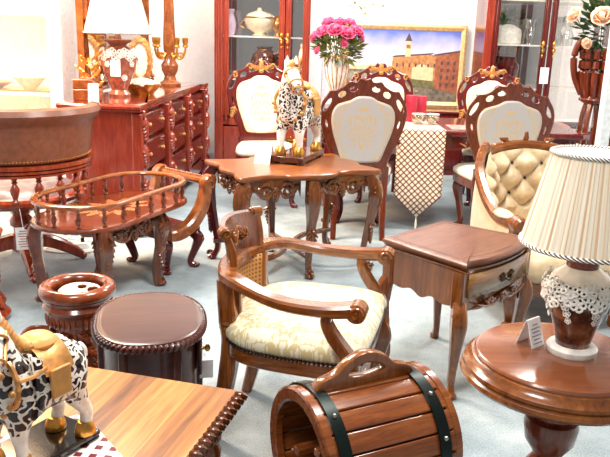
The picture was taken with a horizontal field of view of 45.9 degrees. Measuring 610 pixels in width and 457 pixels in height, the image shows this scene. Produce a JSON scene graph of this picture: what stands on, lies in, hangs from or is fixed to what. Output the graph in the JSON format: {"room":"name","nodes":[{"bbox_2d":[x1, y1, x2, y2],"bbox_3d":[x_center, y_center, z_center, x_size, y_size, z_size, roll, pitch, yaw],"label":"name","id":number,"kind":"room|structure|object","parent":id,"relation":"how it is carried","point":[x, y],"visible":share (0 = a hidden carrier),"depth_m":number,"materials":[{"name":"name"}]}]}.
{"room":"furniture store","nodes":[
{"label":"furniture store","id":0,"kind":"room"},
{"bbox_2d":[72,0,477,151],"bbox_3d":[0.073,-2.318,8.075,8.000,3.200,0.100,2,15,0],"label":"wall","id":1,"kind":"structure","parent":0,"point":[193,19],"depth_m":8.03,"materials":[{"name":"white paint"}]},
{"bbox_2d":[320,0,328,142],"bbox_3d":[0.232,-2.299,8.022,0.050,3.200,0.020,2,15,0],"label":"trim","id":2,"kind":"structure","parent":1,"relation":"attached to","point":[326,2],"depth_m":8.16,"materials":[{"name":"white paint"}]},
{"bbox_2d":[208,152,462,162],"bbox_3d":[0.025,-0.805,8.413,7.200,0.100,0.030,2,15,0],"label":"baseboard","id":3,"kind":"structure","parent":1,"relation":"attached to","point":[211,154],"depth_m":8.39,"materials":[{"name":"white wood"}]},
{"bbox_2d":[379,0,384,22],"bbox_3d":[0.852,-2.279,8.022,0.050,3.200,0.020,2,15,0],"label":"trim","id":4,"kind":"structure","parent":1,"relation":"attached to","point":[381,19],"depth_m":7.98,"materials":[{"name":"white metal"}]},
{"bbox_2d":[340,22,467,107],"bbox_3d":[1.103,-1.829,8.092,1.388,0.908,0.044,2,15,0],"label":"framed painting","id":5,"kind":"object","parent":1,"relation":"attached to","point":[433,57],"visible":0.72,"depth_m":8.06,"materials":[{"name":"paint"}]},
{"bbox_2d":[451,0,457,24],"bbox_3d":[1.652,-2.254,8.022,0.050,3.200,0.020,2,15,0],"label":"trim","id":6,"kind":"structure","parent":1,"relation":"attached to","point":[454,7],"depth_m":7.97,"materials":[{"name":"white metal"}]},
{"bbox_2d":[0,173,609,456],"bbox_3d":[-0.013,0.413,4.252,9.000,0.100,14.000,2,15,0],"label":"floor","id":7,"kind":"structure","parent":0,"point":[489,428],"depth_m":4.11,"materials":[{"name":"grey carpet"}]},
{"bbox_2d":[0,227,10,319],"bbox_3d":[-1.673,0.234,3.617,0.340,0.475,0.340,2,15,0],"label":"pedestal","id":8,"kind":"object","parent":7,"relation":"on","point":[5,310],"visible":0.99,"depth_m":3.66,"materials":[{"name":"red wood"}]},
{"bbox_2d":[0,0,75,108],"bbox_3d":[-2.860,-1.635,6.730,1.270,2.400,0.500,2,15,0],"label":"display cabinet","id":9,"kind":"object","parent":7,"relation":"on","point":[24,41],"visible":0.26,"depth_m":6.91,"materials":[{"name":"white metal"}]},
{"bbox_2d":[0,80,13,87],"bbox_3d":[-2.909,-1.351,6.754,0.340,0.060,0.340,2,15,0],"label":"dish","id":10,"kind":"object","parent":9,"relation":"on","point":[3,83],"visible":1,"depth_m":6.73,"materials":[{"name":"beige ceramic"}]},
{"bbox_2d":[14,104,27,108],"bbox_3d":[-2.688,-1.076,6.826,0.120,0.200,0.120,2,15,0],"label":"glass goblet","id":11,"kind":"object","parent":9,"relation":"on","point":[17,106],"visible":0.34,"depth_m":6.76,"materials":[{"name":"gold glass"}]},
{"bbox_2d":[0,86,49,91],"bbox_3d":[-2.870,-1.329,6.822,1.100,0.015,0.420,2,15,0],"label":"shelf","id":12,"kind":"object","parent":9,"relation":"attached to","point":[7,88],"depth_m":6.70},
{"bbox_2d":[13,76,45,88],"bbox_3d":[-2.578,-1.365,6.748,0.300,0.110,0.300,2,15,0],"label":"bowl","id":13,"kind":"object","parent":9,"relation":"on","point":[27,82],"visible":1,"depth_m":6.67,"materials":[{"name":"beige ceramic"}]},
{"bbox_2d":[0,101,100,282],"bbox_3d":[-1.721,-0.244,4.333,0.898,1.023,0.899,8,16,22],"label":"chair","id":14,"kind":"object","parent":7,"relation":"on","point":[38,147],"visible":0.91,"depth_m":4.07,"materials":[{"name":"brown wood"}]},
{"bbox_2d":[15,209,27,249],"bbox_3d":[-1.594,-0.003,4.074,0.085,0.241,0.054,-4,16,-19],"label":"tag","id":15,"kind":"object","parent":14,"relation":"hanging from","point":[20,233],"visible":0.69,"depth_m":4.06,"materials":[{"name":"white paper"}]},
{"bbox_2d":[18,231,27,246],"bbox_3d":[-1.587,0.059,4.065,0.060,0.094,0.001,-4,16,-19],"label":"print","id":16,"kind":"object","parent":15,"relation":"attached to","point":[19,231],"depth_m":4.06},
{"bbox_2d":[0,176,72,199],"bbox_3d":[-1.747,-0.271,4.394,0.680,0.068,0.680,2,15,0],"label":"seat cushion","id":17,"kind":"object","parent":14,"relation":"on","point":[27,187],"depth_m":4.22,"materials":[{"name":"white leather"}]},
{"bbox_2d":[46,0,65,177],"bbox_3d":[-2.085,-1.478,6.040,0.100,2.500,0.080,2,15,0],"label":"post","id":18,"kind":"object","parent":7,"relation":"on","point":[54,15],"visible":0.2,"depth_m":6.01,"materials":[{"name":"paint"}]},
{"bbox_2d":[20,272,115,367],"bbox_3d":[-0.908,0.455,2.790,0.356,0.523,0.279,2,15,0],"label":"urn","id":19,"kind":"object","parent":7,"relation":"on","point":[70,315],"visible":0.27,"depth_m":2.66,"materials":[{"name":"brown wood"}]},
{"bbox_2d":[58,282,99,291],"bbox_3d":[-0.854,0.260,2.732,0.170,0.081,0.120,2,15,0],"label":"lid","id":20,"kind":"object","parent":19,"relation":"in","point":[72,286],"visible":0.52,"depth_m":2.75,"materials":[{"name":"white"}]},
{"bbox_2d":[62,289,85,292],"bbox_3d":[-0.868,0.248,2.693,0.101,0.020,0.060,-4,16,-20],"label":"paper slip","id":21,"kind":"object","parent":20,"relation":"on","point":[84,290],"visible":0.27,"depth_m":2.71,"materials":[{"name":"white paper"}]},
{"bbox_2d":[43,235,93,253],"bbox_3d":[-1.571,0.071,4.914,0.343,0.128,0.338,7,16,18],"label":"power strip","id":22,"kind":"object","parent":7,"relation":"on","point":[82,243],"visible":0.54,"depth_m":4.91,"materials":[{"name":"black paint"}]},
{"bbox_2d":[24,171,186,301],"bbox_3d":[-1.092,0.054,4.149,0.592,0.605,1.071,8,16,21],"label":"tray table","id":23,"kind":"object","parent":7,"relation":"on","point":[103,217],"visible":0.94,"depth_m":3.91,"materials":[{"name":"brown wood"}]},
{"bbox_2d":[30,189,186,234],"bbox_3d":[-1.087,-0.109,4.106,0.550,0.029,1.070,8,16,21],"label":"tray","id":24,"kind":"object","parent":23,"relation":"on","point":[91,224],"depth_m":3.92,"materials":[{"name":"brown wood"}]},
{"bbox_2d":[1,367,247,456],"bbox_3d":[-0.849,0.714,1.866,1.231,0.504,0.735,6,15,14],"label":"coffee table","id":25,"kind":"object","parent":7,"relation":"on","point":[139,415],"visible":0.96,"depth_m":1.86,"materials":[{"name":"brown wood"}]},
{"bbox_2d":[1,414,122,456],"bbox_3d":[-0.617,0.529,1.617,0.360,0.003,0.300,-10,19,-36],"label":"placemat","id":26,"kind":"object","parent":25,"relation":"on","point":[100,447],"visible":0.25,"depth_m":1.68,"materials":[{"name":"white fabric"}]},
{"bbox_2d":[0,313,95,456],"bbox_3d":[-0.598,0.319,1.575,0.163,0.377,0.323,10,17,29],"label":"horse figurine","id":27,"kind":"object","parent":26,"relation":"on","point":[41,369],"visible":1,"depth_m":1.54,"materials":[{"name":"white ceramic"}]},
{"bbox_2d":[1,415,99,456],"bbox_3d":[-0.626,0.508,1.643,0.150,0.022,0.290,10,17,29],"label":"plinth","id":28,"kind":"object","parent":26,"relation":"on","point":[41,443],"visible":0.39,"depth_m":1.67,"materials":[{"name":"black paint"}]},
{"bbox_2d":[55,0,209,235],"bbox_3d":[-1.363,-1.295,6.155,0.665,2.208,2.568,2,15,3],"label":"dresser","id":29,"kind":"object","parent":7,"relation":"on","point":[168,126],"visible":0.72,"depth_m":5.46,"materials":[{"name":"red wood"}]},
{"bbox_2d":[72,77,103,100],"bbox_3d":[-1.569,-1.011,5.209,0.200,0.161,0.140,-1,15,-11],"label":"box","id":30,"kind":"object","parent":29,"relation":"on","point":[80,85],"visible":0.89,"depth_m":5.14,"materials":[{"name":"orange wood"}]},
{"bbox_2d":[75,50,103,86],"bbox_3d":[-1.613,-1.163,5.401,0.197,0.351,0.202,-9,18,-35],"label":"ornament","id":31,"kind":"object","parent":29,"relation":"on","point":[88,61],"visible":0.71,"depth_m":5.37,"materials":[{"name":"gold metal"}]},
{"bbox_2d":[88,83,98,101],"bbox_3d":[-1.501,-0.965,5.109,0.070,0.126,0.070,-1,15,-10],"label":"price card","id":32,"kind":"object","parent":29,"relation":"on","point":[93,89],"visible":0.99,"depth_m":5.09,"materials":[{"name":"white paper"}]},
{"bbox_2d":[87,0,142,89],"bbox_3d":[-1.652,-1.814,6.303,0.012,1.120,1.760,2,15,2],"label":"mirror","id":33,"kind":"object","parent":29,"relation":"on","point":[94,43],"depth_m":5.88,"materials":[{"name":"mirror"}]},
{"bbox_2d":[83,0,151,96],"bbox_3d":[-1.427,-1.401,5.497,0.511,0.773,0.511,1,15,-2],"label":"lamp","id":34,"kind":"object","parent":29,"relation":"on","point":[117,17],"visible":0.95,"depth_m":5.36,"materials":[{"name":"white fabric"}]},
{"bbox_2d":[110,60,120,76],"bbox_3d":[-1.420,-1.200,5.393,0.075,0.120,0.004,2,15,0],"label":"price tag","id":35,"kind":"object","parent":34,"relation":"on","point":[115,70],"visible":1,"depth_m":5.39,"materials":[{"name":"white paper"}]},
{"bbox_2d":[128,36,152,78],"bbox_3d":[-1.435,-1.442,6.272,0.200,0.450,0.200,-13,21,-43],"label":"shell ornament","id":36,"kind":"object","parent":29,"relation":"on","point":[142,46],"visible":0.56,"depth_m":6.25,"materials":[{"name":"gold"}]},
{"bbox_2d":[128,77,160,94],"bbox_3d":[-1.324,-1.159,5.840,0.326,0.135,0.326,2,15,0],"label":"bowl","id":37,"kind":"object","parent":29,"relation":"on","point":[138,86],"visible":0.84,"depth_m":5.75,"materials":[{"name":"gold metal"}]},
{"bbox_2d":[152,0,187,85],"bbox_3d":[-1.270,-1.972,6.722,0.341,1.250,0.330,2,15,0],"label":"candelabra","id":38,"kind":"object","parent":29,"relation":"on","point":[169,66],"visible":0.99,"depth_m":6.73,"materials":[{"name":"orange wood"}]},
{"bbox_2d":[91,292,209,384],"bbox_3d":[-0.528,0.545,2.502,0.392,0.520,0.507,-1,15,-12],"label":"side table","id":39,"kind":"object","parent":7,"relation":"on","point":[151,334],"visible":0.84,"depth_m":2.33,"materials":[{"name":"brown wood"}]},
{"bbox_2d":[200,353,212,377],"bbox_3d":[-0.335,0.465,2.442,0.045,0.084,0.033,-1,15,-12],"label":"price tag","id":40,"kind":"object","parent":39,"relation":"hanging from","point":[207,365],"visible":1,"depth_m":2.43,"materials":[{"name":"white paper"}]},
{"bbox_2d":[123,163,216,274],"bbox_3d":[-0.883,-0.059,4.596,0.550,0.620,0.404,14,19,38],"label":"chair","id":41,"kind":"object","parent":7,"relation":"on","point":[179,230],"visible":0.65,"depth_m":4.47,"materials":[{"name":"orange wood"}]},
{"bbox_2d":[226,59,297,207],"bbox_3d":[-0.342,-0.825,6.282,0.620,1.255,0.634,-2,15,-14],"label":"dining chair","id":42,"kind":"object","parent":7,"relation":"on","point":[253,93],"visible":0.58,"depth_m":6.40,"materials":[{"name":"white fabric"}]},
{"bbox_2d":[236,75,280,132],"bbox_3d":[-0.392,-1.113,6.450,0.463,0.512,0.114,-2,15,-14],"label":"cushion","id":43,"kind":"object","parent":42,"relation":"on","point":[255,94],"depth_m":6.41,"materials":[{"name":"white fabric"}]},
{"bbox_2d":[214,0,310,158],"bbox_3d":[-0.449,-1.794,7.704,1.030,2.350,0.516,2,15,0],"label":"display cabinet","id":44,"kind":"object","parent":7,"relation":"on","point":[232,53],"visible":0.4,"depth_m":7.70,"materials":[{"name":"wood"}]},
{"bbox_2d":[229,9,235,34],"bbox_3d":[-0.792,-2.188,7.630,0.130,0.270,0.130,2,15,0],"label":"vase","id":45,"kind":"object","parent":44,"relation":"on","point":[232,22],"visible":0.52,"depth_m":7.59,"materials":[{"name":"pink ceramic"}]},
{"bbox_2d":[239,8,274,35],"bbox_3d":[-0.481,-2.187,7.628,0.340,0.290,0.340,-13,21,-43],"label":"tureen","id":46,"kind":"object","parent":44,"relation":"on","point":[259,22],"visible":0.97,"depth_m":7.52,"materials":[{"name":"beige ceramic"}]},
{"bbox_2d":[250,47,277,71],"bbox_3d":[-0.444,-1.780,7.737,0.300,0.330,0.300,2,15,0],"label":"vase","id":47,"kind":"object","parent":44,"relation":"on","point":[264,53],"visible":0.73,"depth_m":7.63,"materials":[{"name":"ceramic"}]},
{"bbox_2d":[229,35,302,38],"bbox_3d":[-0.441,-2.043,7.687,0.900,0.016,0.320,2,15,0],"label":"shelf","id":48,"kind":"object","parent":44,"relation":"attached to","point":[230,36],"depth_m":7.83,"materials":[{"name":"glass"}]},
{"bbox_2d":[273,15,278,36],"bbox_3d":[-0.293,-2.140,7.608,0.100,0.220,0.100,2,15,0],"label":"vase","id":49,"kind":"object","parent":44,"relation":"on","point":[276,21],"visible":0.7,"depth_m":7.57,"materials":[{"name":"gold metal"}]},
{"bbox_2d":[202,153,382,278],"bbox_3d":[-0.098,-0.080,4.638,0.999,0.676,0.744,-5,17,-25],"label":"table","id":50,"kind":"object","parent":7,"relation":"on","point":[244,177],"visible":0.84,"depth_m":4.43,"materials":[{"name":"brown wood"}]},
{"bbox_2d":[254,142,273,164],"bbox_3d":[-0.254,-0.479,4.557,0.105,0.125,0.107,7,16,17],"label":"price card","id":51,"kind":"object","parent":50,"relation":"on","point":[264,151],"visible":0.93,"depth_m":4.53,"materials":[{"name":"white paper"}]},
{"bbox_2d":[271,55,321,155],"bbox_3d":[-0.046,-0.794,4.613,0.261,0.618,0.548,8,16,21],"label":"horse figurine","id":52,"kind":"object","parent":50,"relation":"on","point":[297,107],"visible":1,"depth_m":4.51,"materials":[{"name":"white ceramic"}]},
{"bbox_2d":[270,147,323,165],"bbox_3d":[-0.045,-0.478,4.728,0.220,0.050,0.460,7,16,17],"label":"plinth","id":53,"kind":"object","parent":50,"relation":"on","point":[309,154],"visible":0.81,"depth_m":4.55,"materials":[{"name":"brown wood"}]},
{"bbox_2d":[216,205,394,392],"bbox_3d":[-0.013,0.374,2.677,0.611,0.822,0.718,5,15,14],"label":"armchair","id":54,"kind":"object","parent":7,"relation":"on","point":[303,329],"visible":0.9,"depth_m":2.50,"materials":[{"name":"brown wood"}]},
{"bbox_2d":[226,282,385,364],"bbox_3d":[-0.003,0.313,2.659,0.551,0.104,0.618,5,15,14],"label":"seat cushion","id":55,"kind":"object","parent":54,"relation":"on","point":[254,330],"depth_m":2.46,"materials":[{"name":"beige fabric"}]},
{"bbox_2d":[321,76,406,240],"bbox_3d":[0.396,-0.553,5.446,0.620,1.206,0.634,1,15,-2],"label":"dining chair","id":56,"kind":"object","parent":7,"relation":"on","point":[362,123],"visible":0.7,"depth_m":5.13,"materials":[{"name":"white fabric"}]},
{"bbox_2d":[331,96,394,162],"bbox_3d":[0.410,-0.707,5.152,0.463,0.492,0.114,1,15,-2],"label":"cushion","id":57,"kind":"object","parent":56,"relation":"on","point":[362,127],"depth_m":5.13,"materials":[{"name":"fabric"}]},
{"bbox_2d":[270,348,462,456],"bbox_3d":[0.160,0.634,2.016,0.404,0.642,0.396,-6,17,-26],"label":"barrel","id":58,"kind":"object","parent":7,"relation":"on","point":[392,408],"visible":1,"depth_m":1.90,"materials":[{"name":"brown wood"}]},
{"bbox_2d":[350,62,412,202],"bbox_3d":[0.704,-0.881,6.615,0.620,1.255,0.634,1,15,-2],"label":"dining chair","id":59,"kind":"object","parent":7,"relation":"on","point":[390,82],"visible":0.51,"depth_m":6.74,"materials":[{"name":"brown wood"}]},
{"bbox_2d":[372,77,403,110],"bbox_3d":[0.705,-1.170,6.790,0.463,0.512,0.114,1,15,-2],"label":"cushion","id":60,"kind":"object","parent":59,"relation":"on","point":[393,84],"depth_m":6.75,"materials":[{"name":"white fabric"}]},
{"bbox_2d":[324,104,461,174],"bbox_3d":[0.982,-0.995,8.078,1.560,0.700,0.483,2,15,0],"label":"base cabinet","id":61,"kind":"object","parent":7,"relation":"on","point":[452,158],"visible":0.09,"depth_m":7.91,"materials":[{"name":"brown wood"}]},
{"bbox_2d":[320,117,589,222],"bbox_3d":[1.116,-0.479,6.053,2.160,0.805,0.960,2,15,0],"label":"dining table","id":62,"kind":"object","parent":7,"relation":"on","point":[561,134],"visible":0.09,"depth_m":5.59,"materials":[{"name":"brown wood"}]},
{"bbox_2d":[324,55,348,120],"bbox_3d":[0.251,-1.136,5.833,0.202,0.520,0.204,2,15,0],"label":"vase","id":63,"kind":"object","parent":62,"relation":"on","point":[336,74],"visible":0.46,"depth_m":5.73,"materials":[{"name":"white ceramic"}]},
{"bbox_2d":[307,0,383,66],"bbox_3d":[0.327,-1.560,5.689,0.616,0.554,0.414,2,15,0],"label":"bouquet","id":64,"kind":"object","parent":63,"relation":"in","point":[331,26],"visible":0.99,"depth_m":5.62,"materials":[{"name":"pink plant"}]},
{"bbox_2d":[394,116,445,228],"bbox_3d":[0.881,-0.503,6.036,0.370,0.776,1.006,2,15,0],"label":"table runner","id":65,"kind":"object","parent":62,"relation":"on","point":[420,155],"visible":0.8,"depth_m":5.54,"materials":[{"name":"beige fabric"}]},
{"bbox_2d":[406,95,416,121],"bbox_3d":[0.877,-0.998,5.958,0.092,0.223,0.092,2,15,0],"label":"pillar candle","id":66,"kind":"object","parent":65,"relation":"on","point":[411,100],"visible":0.83,"depth_m":5.92,"materials":[{"name":"wax"}]},
{"bbox_2d":[412,113,425,121],"bbox_3d":[0.913,-0.882,5.792,0.112,0.087,0.112,2,15,0],"label":"bowl","id":67,"kind":"object","parent":65,"relation":"on","point":[419,118],"visible":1,"depth_m":5.77,"materials":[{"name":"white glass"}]},
{"bbox_2d":[416,96,426,119],"bbox_3d":[0.983,-1.024,6.095,0.092,0.208,0.092,2,15,0],"label":"pillar candle","id":68,"kind":"object","parent":65,"relation":"on","point":[421,100],"visible":0.73,"depth_m":6.05,"materials":[{"name":"wax"}]},
{"bbox_2d":[426,113,439,122],"bbox_3d":[1.028,-0.881,5.801,0.112,0.087,0.112,2,15,0],"label":"bowl","id":69,"kind":"object","parent":65,"relation":"on","point":[433,118],"visible":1,"depth_m":5.77,"materials":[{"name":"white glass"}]},
{"bbox_2d":[446,125,472,129],"bbox_3d":[1.346,-0.796,5.697,0.420,0.005,0.300,2,15,0],"label":"placemat","id":70,"kind":"object","parent":62,"relation":"on","point":[453,127],"visible":0.47,"depth_m":5.67,"materials":[{"name":"white fabric"}]},
{"bbox_2d":[378,221,532,399],"bbox_3d":[0.671,0.342,3.258,0.538,0.612,0.645,15,20,41],"label":"nightstand","id":71,"kind":"object","parent":7,"relation":"on","point":[435,260],"visible":0.93,"depth_m":3.05,"materials":[{"name":"brown wood"}]},
{"bbox_2d":[457,66,523,205],"bbox_3d":[1.718,-0.850,6.615,0.620,1.255,0.634,3,15,3],"label":"dining chair","id":72,"kind":"object","parent":7,"relation":"on","point":[482,85],"visible":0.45,"depth_m":6.74,"materials":[{"name":"brown wood"}]},
{"bbox_2d":[466,81,505,114],"bbox_3d":[1.740,-1.137,6.790,0.463,0.512,0.114,3,15,3],"label":"chair back","id":73,"kind":"object","parent":72,"relation":"on","point":[473,88],"depth_m":6.75,"materials":[{"name":"white fabric"}]},
{"bbox_2d":[452,81,553,223],"bbox_3d":[1.453,-0.520,5.446,0.620,1.206,0.634,2,15,2],"label":"dining chair","id":74,"kind":"object","parent":7,"relation":"on","point":[510,115],"visible":0.71,"depth_m":5.10,"materials":[{"name":"brown wood"}]},
{"bbox_2d":[477,101,541,145],"bbox_3d":[1.450,-0.674,5.152,0.463,0.492,0.114,2,15,2],"label":"cushion","id":75,"kind":"object","parent":74,"relation":"on","point":[495,119],"depth_m":5.09,"materials":[{"name":"fabric"}]},
{"bbox_2d":[459,322,609,456],"bbox_3d":[0.715,0.644,2.118,0.552,0.603,0.552,6,16,16],"label":"round table","id":76,"kind":"object","parent":7,"relation":"on","point":[556,395],"visible":0.93,"depth_m":1.94,"materials":[{"name":"brown wood"}]},
{"bbox_2d":[516,316,543,348],"bbox_3d":[0.658,0.297,2.090,0.058,0.078,0.056,-10,19,-36],"label":"price card","id":77,"kind":"object","parent":76,"relation":"on","point":[532,327],"visible":1,"depth_m":2.08,"materials":[{"name":"white paper"}]},
{"bbox_2d":[531,323,541,344],"bbox_3d":[0.668,0.303,2.077,0.043,0.054,0.018,-10,19,-36],"label":"print","id":78,"kind":"object","parent":77,"relation":"attached to","point":[536,329],"depth_m":2.08},
{"bbox_2d":[518,145,609,360],"bbox_3d":[0.770,0.072,1.985,0.360,0.574,0.360,5,15,12],"label":"lamp","id":79,"kind":"object","parent":76,"relation":"on","point":[568,218],"visible":1,"depth_m":1.91,"materials":[{"name":"cream silk"},{"name":"brown glaze"},{"name":"white ceramic"}]},
{"bbox_2d":[470,131,609,326],"bbox_3d":[1.338,-0.007,4.001,0.792,0.972,0.875,0,15,-6],"label":"tufted armchair","id":80,"kind":"object","parent":7,"relation":"on","point":[508,174],"visible":0.48,"depth_m":4.17,"materials":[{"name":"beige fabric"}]},
{"bbox_2d":[528,250,609,283],"bbox_3d":[1.337,0.108,4.006,0.676,0.162,0.808,0,15,-6],"label":"seat cushion","id":81,"kind":"object","parent":80,"relation":"on","point":[539,263],"depth_m":3.62,"materials":[{"name":"beige fabric"}]},
{"bbox_2d":[471,0,609,146],"bbox_3d":[2.583,-1.659,7.554,1.600,2.350,0.546,2,15,0],"label":"display cabinet","id":82,"kind":"object","parent":7,"relation":"on","point":[546,32],"visible":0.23,"depth_m":7.65,"materials":[{"name":"wood"}]},
{"bbox_2d":[496,56,518,82],"bbox_3d":[2.133,-1.656,7.614,0.240,0.310,0.240,2,15,0],"label":"urn","id":83,"kind":"object","parent":82,"relation":"on","point":[509,64],"visible":0.59,"depth_m":7.51,"materials":[{"name":"brown ceramic"}]},
{"bbox_2d":[498,24,521,43],"bbox_3d":[2.115,-2.029,7.514,0.280,0.200,0.280,2,15,0],"label":"box","id":84,"kind":"object","parent":82,"relation":"on","point":[508,33],"visible":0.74,"depth_m":7.41,"materials":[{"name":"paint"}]},
{"bbox_2d":[539,67,548,83],"bbox_3d":[2.425,-1.550,7.303,0.085,0.160,0.004,2,15,0],"label":"price tag","id":85,"kind":"object","parent":82,"relation":"hanging from","point":[543,79],"visible":1,"depth_m":7.30,"materials":[{"name":"white paper"}]},
{"bbox_2d":[502,0,589,4],"bbox_3d":[2.605,-2.333,7.423,1.470,0.016,0.350,2,15,0],"label":"shelf","id":86,"kind":"object","parent":82,"relation":"attached to","point":[504,2],"depth_m":7.47,"materials":[{"name":"glass"}]},
{"bbox_2d":[523,86,575,91],"bbox_3d":[2.578,-1.483,7.651,1.470,0.016,0.350,2,15,0],"label":"shelf","id":87,"kind":"object","parent":82,"relation":"attached to","point":[552,88],"depth_m":7.70,"materials":[{"name":"white glass"}]},
{"bbox_2d":[497,44,605,47],"bbox_3d":[2.591,-1.908,7.537,1.470,0.016,0.350,2,15,0],"label":"shelf","id":88,"kind":"object","parent":82,"relation":"attached to","point":[498,45],"depth_m":7.70,"materials":[{"name":"clear glass"}]},
{"bbox_2d":[570,38,606,144],"bbox_3d":[2.355,-0.811,6.026,0.411,1.512,0.348,2,15,0],"label":"plant stand","id":89,"kind":"object","parent":7,"relation":"on","point":[587,84],"visible":0.6,"depth_m":5.86,"materials":[{"name":"brown wood"}]},
{"bbox_2d":[567,0,609,76],"bbox_3d":[2.396,-1.514,5.837,0.643,0.810,0.495,2,15,0],"label":"bouquet","id":90,"kind":"object","parent":89,"relation":"on","point":[600,16],"visible":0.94,"depth_m":5.70,"materials":[{"name":"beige plant"}]},
{"bbox_2d":[581,96,599,105],"bbox_3d":[2.394,-1.059,5.960,0.220,0.085,0.220,2,15,0],"label":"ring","id":91,"kind":"object","parent":89,"relation":"on","point":[586,100],"depth_m":5.88,"materials":[{"name":"brown wood"}]},
{"bbox_2d":[594,32,609,145],"bbox_3d":[2.074,-1.036,4.881,0.240,2.500,0.240,2,15,0],"label":"post","id":92,"kind":"object","parent":7,"relation":"on","point":[602,136],"visible":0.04,"depth_m":4.92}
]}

